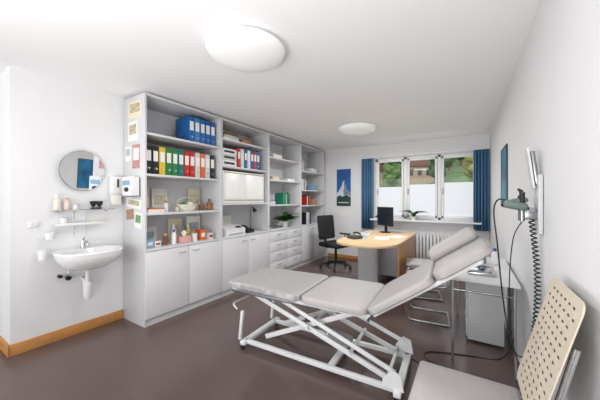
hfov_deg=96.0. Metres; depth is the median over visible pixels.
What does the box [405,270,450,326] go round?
chair
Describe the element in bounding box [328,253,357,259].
baseboard
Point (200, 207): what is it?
jar
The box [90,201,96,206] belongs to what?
cup
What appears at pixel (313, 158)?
tall cabinet
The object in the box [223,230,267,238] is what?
shelf
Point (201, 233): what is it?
storage box
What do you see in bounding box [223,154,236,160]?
box
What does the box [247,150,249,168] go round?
ring binder
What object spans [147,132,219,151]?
shelf
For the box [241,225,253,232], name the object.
telephone
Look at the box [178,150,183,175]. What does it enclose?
ring binder
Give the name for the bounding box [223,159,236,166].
box
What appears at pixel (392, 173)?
tree
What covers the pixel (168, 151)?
ring binder
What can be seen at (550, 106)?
wall
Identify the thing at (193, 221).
picture card
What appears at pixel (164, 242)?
figurine
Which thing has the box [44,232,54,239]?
soap dispenser
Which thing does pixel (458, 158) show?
tree
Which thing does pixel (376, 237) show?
paper sheet
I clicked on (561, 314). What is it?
chair
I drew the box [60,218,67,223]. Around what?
cup
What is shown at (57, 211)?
glass shelf
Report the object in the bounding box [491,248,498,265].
bottle
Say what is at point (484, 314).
base cabinet
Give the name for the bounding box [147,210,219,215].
shelf
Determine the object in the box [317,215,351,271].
office chair
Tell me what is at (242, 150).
ring binder
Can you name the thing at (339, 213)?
notice
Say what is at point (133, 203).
paper
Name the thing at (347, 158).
wall
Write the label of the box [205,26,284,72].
ceiling lamp
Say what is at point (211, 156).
ring binder
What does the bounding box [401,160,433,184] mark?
house
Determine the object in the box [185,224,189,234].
bottle
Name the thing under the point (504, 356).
power cable
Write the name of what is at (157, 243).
storage box
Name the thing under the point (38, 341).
baseboard
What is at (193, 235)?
mug
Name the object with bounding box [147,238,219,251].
shelf
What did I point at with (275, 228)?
shelf
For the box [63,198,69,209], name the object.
bottle
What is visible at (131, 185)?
dispenser
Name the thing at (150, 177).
shelf
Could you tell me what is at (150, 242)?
storage box
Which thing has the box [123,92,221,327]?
tall cabinet
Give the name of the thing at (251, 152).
ring binder
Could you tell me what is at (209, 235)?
storage box
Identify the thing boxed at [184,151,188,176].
ring binder
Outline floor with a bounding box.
[0,256,522,399]
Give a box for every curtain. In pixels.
[361,158,372,228]
[473,149,488,231]
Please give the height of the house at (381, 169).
4.700 m
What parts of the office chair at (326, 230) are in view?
backrest, armrest, seat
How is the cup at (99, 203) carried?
on the candle holder
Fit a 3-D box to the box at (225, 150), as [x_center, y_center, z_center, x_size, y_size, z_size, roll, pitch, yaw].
[-1.131,-0.674,3.927,0.301,0.080,0.280,0,0,32]
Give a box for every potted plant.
[272,212,299,226]
[399,210,427,219]
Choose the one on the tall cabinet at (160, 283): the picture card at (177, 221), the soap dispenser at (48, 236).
the picture card at (177, 221)
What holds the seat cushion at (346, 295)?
on the couch
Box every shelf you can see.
[54,208,114,212]
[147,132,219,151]
[147,173,219,181]
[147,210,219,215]
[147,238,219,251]
[223,138,267,151]
[223,165,267,173]
[223,203,267,204]
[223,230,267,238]
[270,156,299,164]
[270,179,299,183]
[270,204,299,205]
[270,225,299,231]
[302,171,323,175]
[302,190,323,191]
[302,221,316,226]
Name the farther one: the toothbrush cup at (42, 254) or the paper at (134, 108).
the paper at (134, 108)
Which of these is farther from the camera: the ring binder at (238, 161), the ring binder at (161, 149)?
the ring binder at (238, 161)
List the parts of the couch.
foot post, rail, foot post, frame, scissor arm, scissor arm, lift motor, frame, scissor arm, hinge rod, scissor arm, frame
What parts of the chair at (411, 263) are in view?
seat, frame, backrest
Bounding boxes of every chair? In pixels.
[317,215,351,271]
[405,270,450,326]
[406,233,447,300]
[408,277,585,399]
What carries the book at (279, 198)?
on the tall cabinet at (285, 247)
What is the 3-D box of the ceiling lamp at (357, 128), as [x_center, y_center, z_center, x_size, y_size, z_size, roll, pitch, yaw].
[0.899,-1.090,4.243,0.580,0.120,0.580,0,0,32]
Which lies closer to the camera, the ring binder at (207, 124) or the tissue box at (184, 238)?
the tissue box at (184, 238)
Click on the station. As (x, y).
(535, 214)
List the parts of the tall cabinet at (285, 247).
drawer, drawer, drawer, drawer, drawer, drawer, drawer, drawer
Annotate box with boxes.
[147,239,153,247]
[154,240,160,246]
[177,230,190,242]
[196,229,205,239]
[206,232,212,238]
[223,148,236,155]
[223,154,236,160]
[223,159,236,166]
[223,170,263,202]
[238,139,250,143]
[270,154,281,158]
[270,176,279,179]
[305,168,316,172]
[306,185,316,189]
[310,199,315,204]
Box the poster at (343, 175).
[337,169,350,205]
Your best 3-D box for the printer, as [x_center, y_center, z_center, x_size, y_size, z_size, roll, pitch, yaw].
[-1.055,0.465,4.033,0.316,0.140,0.380,0,0,32]
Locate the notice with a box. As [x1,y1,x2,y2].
[337,210,344,215]
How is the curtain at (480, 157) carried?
hanging from the window
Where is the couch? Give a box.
[229,227,492,399]
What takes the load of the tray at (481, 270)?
on the side table at (495, 281)
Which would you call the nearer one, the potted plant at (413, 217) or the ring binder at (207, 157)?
the ring binder at (207, 157)
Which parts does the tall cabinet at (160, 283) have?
door, door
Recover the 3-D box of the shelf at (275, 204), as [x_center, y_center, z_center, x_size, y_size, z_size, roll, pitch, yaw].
[-0.440,0.113,5.121,0.437,0.024,0.984,0,0,32]
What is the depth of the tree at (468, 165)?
27.73 m
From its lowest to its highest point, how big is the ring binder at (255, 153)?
0.290 m
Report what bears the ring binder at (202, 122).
on the tall cabinet at (160, 283)
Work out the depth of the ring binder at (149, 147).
2.92 m
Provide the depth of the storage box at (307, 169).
6.01 m
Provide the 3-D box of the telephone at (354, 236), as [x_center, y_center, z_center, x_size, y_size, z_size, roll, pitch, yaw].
[0.836,0.553,4.142,0.170,0.096,0.190,0,0,-27]
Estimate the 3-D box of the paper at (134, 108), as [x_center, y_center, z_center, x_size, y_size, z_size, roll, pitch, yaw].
[-1.794,-0.970,2.930,0.270,0.190,0.003,2,1,32]
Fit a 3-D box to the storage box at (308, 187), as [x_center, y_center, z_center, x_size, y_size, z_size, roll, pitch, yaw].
[0.270,-0.250,6.152,0.180,0.120,0.200,0,0,32]
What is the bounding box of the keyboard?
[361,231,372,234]
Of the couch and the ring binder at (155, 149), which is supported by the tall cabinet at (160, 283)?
the ring binder at (155, 149)
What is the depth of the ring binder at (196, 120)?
3.42 m
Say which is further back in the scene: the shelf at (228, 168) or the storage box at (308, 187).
the storage box at (308, 187)
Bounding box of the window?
[361,147,489,220]
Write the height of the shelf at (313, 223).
0.024 m
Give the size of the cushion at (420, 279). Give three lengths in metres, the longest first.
0.660 x 0.490 x 0.054 m
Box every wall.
[0,68,6,341]
[7,65,125,344]
[324,133,489,258]
[490,0,599,399]
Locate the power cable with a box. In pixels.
[411,347,511,365]
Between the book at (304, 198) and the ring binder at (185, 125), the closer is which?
the ring binder at (185, 125)
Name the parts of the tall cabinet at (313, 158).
door, door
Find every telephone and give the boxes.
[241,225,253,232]
[346,232,362,238]
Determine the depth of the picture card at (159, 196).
3.36 m
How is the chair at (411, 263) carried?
on the floor
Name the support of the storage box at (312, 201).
on the tall cabinet at (313, 158)
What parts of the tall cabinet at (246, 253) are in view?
door, door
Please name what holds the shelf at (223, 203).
attached to the tall cabinet at (246, 253)
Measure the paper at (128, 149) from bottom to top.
0.165 m
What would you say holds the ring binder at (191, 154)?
on the tall cabinet at (160, 283)
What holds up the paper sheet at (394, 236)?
on the desk at (375, 256)
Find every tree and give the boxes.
[384,164,401,186]
[390,162,400,165]
[428,158,453,178]
[456,157,464,164]
[463,156,472,181]
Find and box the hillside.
[381,159,471,186]
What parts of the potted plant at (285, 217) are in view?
pot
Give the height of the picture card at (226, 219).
0.270 m
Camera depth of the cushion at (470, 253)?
1.63 m
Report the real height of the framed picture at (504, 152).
0.655 m
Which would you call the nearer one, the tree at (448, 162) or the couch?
the couch
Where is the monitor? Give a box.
[377,207,392,232]
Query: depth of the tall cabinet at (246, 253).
4.30 m
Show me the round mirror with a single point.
(79, 170)
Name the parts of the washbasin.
bowl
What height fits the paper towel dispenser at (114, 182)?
0.310 m
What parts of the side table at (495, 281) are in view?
leg, leg, under rail, leg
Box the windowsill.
[370,218,481,224]
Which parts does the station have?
instrument handle, gauge plate, coiled cord, plate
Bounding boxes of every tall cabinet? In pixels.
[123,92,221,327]
[221,117,268,297]
[269,133,301,269]
[301,144,324,265]
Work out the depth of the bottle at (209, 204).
3.65 m
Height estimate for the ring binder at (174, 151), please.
0.315 m
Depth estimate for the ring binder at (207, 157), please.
3.56 m
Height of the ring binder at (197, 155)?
0.315 m
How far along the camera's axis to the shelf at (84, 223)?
2.64 m
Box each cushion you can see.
[229,267,328,300]
[301,277,384,315]
[368,260,435,314]
[433,235,492,280]
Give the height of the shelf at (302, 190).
0.024 m
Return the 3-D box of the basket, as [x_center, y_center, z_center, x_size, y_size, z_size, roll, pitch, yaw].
[-1.446,0.062,3.428,0.230,0.176,0.288,0,0,32]
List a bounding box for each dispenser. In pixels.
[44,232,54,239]
[108,176,121,204]
[121,176,140,196]
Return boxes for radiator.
[415,234,448,258]
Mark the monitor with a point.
(384, 214)
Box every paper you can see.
[125,147,130,160]
[126,209,133,219]
[127,198,140,209]
[128,99,141,119]
[128,120,137,141]
[132,144,139,168]
[134,212,141,228]
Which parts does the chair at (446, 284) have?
seat, frame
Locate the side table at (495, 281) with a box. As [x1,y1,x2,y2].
[451,257,520,383]
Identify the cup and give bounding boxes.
[37,249,46,260]
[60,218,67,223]
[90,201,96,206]
[97,201,102,206]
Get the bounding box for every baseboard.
[0,335,9,357]
[9,309,122,356]
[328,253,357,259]
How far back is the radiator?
5.14 m
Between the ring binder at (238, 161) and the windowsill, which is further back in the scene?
the windowsill
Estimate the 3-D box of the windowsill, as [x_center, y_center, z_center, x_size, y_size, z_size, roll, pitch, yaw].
[2.339,0.425,5.216,1.940,0.030,0.220,0,0,32]
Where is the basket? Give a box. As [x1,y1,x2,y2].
[174,197,196,210]
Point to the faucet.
(82, 246)
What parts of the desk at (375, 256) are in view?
pedestal leg, drawer, panel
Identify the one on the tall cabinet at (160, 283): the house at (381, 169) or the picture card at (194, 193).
the picture card at (194, 193)
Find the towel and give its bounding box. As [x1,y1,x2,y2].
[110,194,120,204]
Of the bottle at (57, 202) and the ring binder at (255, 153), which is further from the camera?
the ring binder at (255, 153)
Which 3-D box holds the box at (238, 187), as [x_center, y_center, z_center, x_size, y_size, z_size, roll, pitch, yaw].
[-0.889,-0.172,4.158,0.154,0.460,0.880,0,0,32]
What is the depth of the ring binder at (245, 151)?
4.16 m
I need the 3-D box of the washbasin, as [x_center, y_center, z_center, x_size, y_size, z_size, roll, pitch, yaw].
[-2.033,0.679,2.615,0.453,0.601,0.532,0,0,32]
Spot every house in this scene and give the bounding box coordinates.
[379,163,384,186]
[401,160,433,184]
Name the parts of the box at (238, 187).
clip rail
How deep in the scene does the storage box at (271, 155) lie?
4.82 m
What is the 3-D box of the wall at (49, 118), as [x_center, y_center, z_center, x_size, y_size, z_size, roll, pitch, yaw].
[-1.101,0.100,4.613,0.100,2.500,5.367,0,0,32]
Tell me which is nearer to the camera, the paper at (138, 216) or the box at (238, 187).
the paper at (138, 216)
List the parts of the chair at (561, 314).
seat, backrest, frame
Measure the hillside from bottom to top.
20.537 m
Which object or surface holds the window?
in the wall at (347, 158)
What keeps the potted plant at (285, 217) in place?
on the tall cabinet at (285, 247)
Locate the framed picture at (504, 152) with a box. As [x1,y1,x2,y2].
[501,144,507,206]
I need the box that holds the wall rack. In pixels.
[51,211,104,235]
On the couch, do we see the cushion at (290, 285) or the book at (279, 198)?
the cushion at (290, 285)
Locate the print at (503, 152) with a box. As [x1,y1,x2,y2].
[501,147,505,203]
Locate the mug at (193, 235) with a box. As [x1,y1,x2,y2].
[191,233,196,240]
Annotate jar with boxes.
[198,205,204,209]
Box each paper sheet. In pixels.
[374,236,388,239]
[388,235,408,237]
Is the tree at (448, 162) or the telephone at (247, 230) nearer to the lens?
the telephone at (247, 230)
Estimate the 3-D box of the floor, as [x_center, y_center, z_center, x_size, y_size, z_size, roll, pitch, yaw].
[-1.200,1.400,2.410,6.800,0.100,9.200,0,0,32]
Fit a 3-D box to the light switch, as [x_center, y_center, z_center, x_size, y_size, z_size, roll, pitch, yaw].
[-2.403,0.230,2.435,0.015,0.060,0.080,0,0,32]
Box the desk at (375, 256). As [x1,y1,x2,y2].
[336,230,416,282]
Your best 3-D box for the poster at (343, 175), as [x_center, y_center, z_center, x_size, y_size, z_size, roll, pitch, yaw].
[0.995,-0.260,6.160,0.340,0.840,0.014,0,0,32]
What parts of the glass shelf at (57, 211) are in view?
guard rail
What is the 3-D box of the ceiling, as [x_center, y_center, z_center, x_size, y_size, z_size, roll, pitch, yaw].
[-1.200,-1.200,2.410,6.800,0.100,9.200,0,0,32]
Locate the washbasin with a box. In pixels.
[52,237,122,299]
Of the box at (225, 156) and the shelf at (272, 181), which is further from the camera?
the shelf at (272, 181)
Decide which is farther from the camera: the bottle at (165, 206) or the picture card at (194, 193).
the picture card at (194, 193)
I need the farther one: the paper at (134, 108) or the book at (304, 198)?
the book at (304, 198)
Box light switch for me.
[27,221,38,227]
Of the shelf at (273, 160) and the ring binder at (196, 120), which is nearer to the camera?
the ring binder at (196, 120)
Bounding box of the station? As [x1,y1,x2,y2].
[493,147,542,364]
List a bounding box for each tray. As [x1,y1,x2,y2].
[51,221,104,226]
[467,265,496,276]
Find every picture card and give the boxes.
[147,188,148,207]
[147,226,156,239]
[152,188,166,207]
[168,218,181,240]
[186,215,199,234]
[188,188,199,209]
[223,215,230,224]
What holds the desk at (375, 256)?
on the floor
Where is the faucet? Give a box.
[80,237,89,248]
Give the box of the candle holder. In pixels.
[90,201,102,208]
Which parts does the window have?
curtain rail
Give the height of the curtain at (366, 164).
1.480 m
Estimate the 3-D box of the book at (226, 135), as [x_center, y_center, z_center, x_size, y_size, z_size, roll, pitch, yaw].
[-1.074,-0.901,3.962,0.200,0.033,0.270,0,0,32]
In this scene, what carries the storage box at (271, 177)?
on the tall cabinet at (285, 247)
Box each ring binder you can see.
[147,145,151,173]
[152,146,158,173]
[159,147,164,174]
[165,148,171,174]
[172,149,177,175]
[176,116,193,140]
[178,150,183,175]
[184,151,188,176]
[189,152,194,176]
[194,118,199,142]
[195,153,199,177]
[200,119,204,143]
[200,154,204,177]
[205,121,209,144]
[205,154,209,177]
[210,122,214,145]
[210,155,213,178]
[232,148,240,166]
[241,149,243,167]
[244,150,246,167]
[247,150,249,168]
[250,151,253,168]
[254,152,256,169]
[257,152,258,169]
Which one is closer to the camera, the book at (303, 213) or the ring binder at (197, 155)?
the ring binder at (197, 155)
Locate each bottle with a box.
[53,194,61,209]
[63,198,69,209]
[163,201,167,211]
[171,229,175,243]
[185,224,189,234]
[207,199,211,209]
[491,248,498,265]
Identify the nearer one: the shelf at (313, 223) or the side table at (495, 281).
the side table at (495, 281)
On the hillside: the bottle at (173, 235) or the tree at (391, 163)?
the tree at (391, 163)
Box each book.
[223,132,237,136]
[223,134,237,139]
[275,194,283,203]
[302,196,306,204]
[302,212,305,223]
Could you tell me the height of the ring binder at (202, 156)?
0.315 m
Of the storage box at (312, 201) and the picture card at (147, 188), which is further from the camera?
the storage box at (312, 201)
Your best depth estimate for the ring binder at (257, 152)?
4.40 m
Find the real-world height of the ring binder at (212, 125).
0.315 m
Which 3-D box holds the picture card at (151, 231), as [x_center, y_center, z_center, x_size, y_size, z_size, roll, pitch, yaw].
[-1.834,0.435,3.223,0.007,0.200,0.250,0,0,32]
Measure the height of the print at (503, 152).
0.620 m
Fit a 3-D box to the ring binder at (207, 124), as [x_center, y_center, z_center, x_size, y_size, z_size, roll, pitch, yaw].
[-1.333,-0.868,3.641,0.283,0.315,0.074,0,0,32]
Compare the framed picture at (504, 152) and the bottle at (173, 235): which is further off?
the bottle at (173, 235)
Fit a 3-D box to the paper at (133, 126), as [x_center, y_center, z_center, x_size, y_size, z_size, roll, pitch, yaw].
[-1.828,-0.740,2.952,0.208,0.218,0.003,0,0,32]
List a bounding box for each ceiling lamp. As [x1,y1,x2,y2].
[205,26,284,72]
[339,122,375,134]
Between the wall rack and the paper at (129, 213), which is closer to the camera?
the wall rack
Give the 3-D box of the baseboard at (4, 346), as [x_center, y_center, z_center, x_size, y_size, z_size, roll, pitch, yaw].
[-3.442,1.300,2.905,2.278,0.100,0.018,0,0,32]
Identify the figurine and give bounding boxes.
[162,233,167,244]
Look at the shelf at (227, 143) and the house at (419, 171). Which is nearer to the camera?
the shelf at (227, 143)
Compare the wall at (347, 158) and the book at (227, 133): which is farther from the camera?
the wall at (347, 158)
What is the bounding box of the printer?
[223,224,244,236]
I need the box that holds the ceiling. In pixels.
[0,0,540,150]
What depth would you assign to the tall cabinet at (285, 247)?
5.36 m
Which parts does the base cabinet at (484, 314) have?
drawer, drawer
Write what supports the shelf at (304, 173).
attached to the tall cabinet at (313, 158)
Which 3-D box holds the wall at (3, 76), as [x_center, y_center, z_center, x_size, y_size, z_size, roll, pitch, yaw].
[-3.503,0.100,3.013,2.260,2.500,0.100,0,0,32]
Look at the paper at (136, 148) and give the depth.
2.91 m
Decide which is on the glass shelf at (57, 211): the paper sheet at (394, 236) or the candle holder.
the candle holder
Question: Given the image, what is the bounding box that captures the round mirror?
[59,151,104,190]
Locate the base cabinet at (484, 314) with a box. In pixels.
[465,282,503,346]

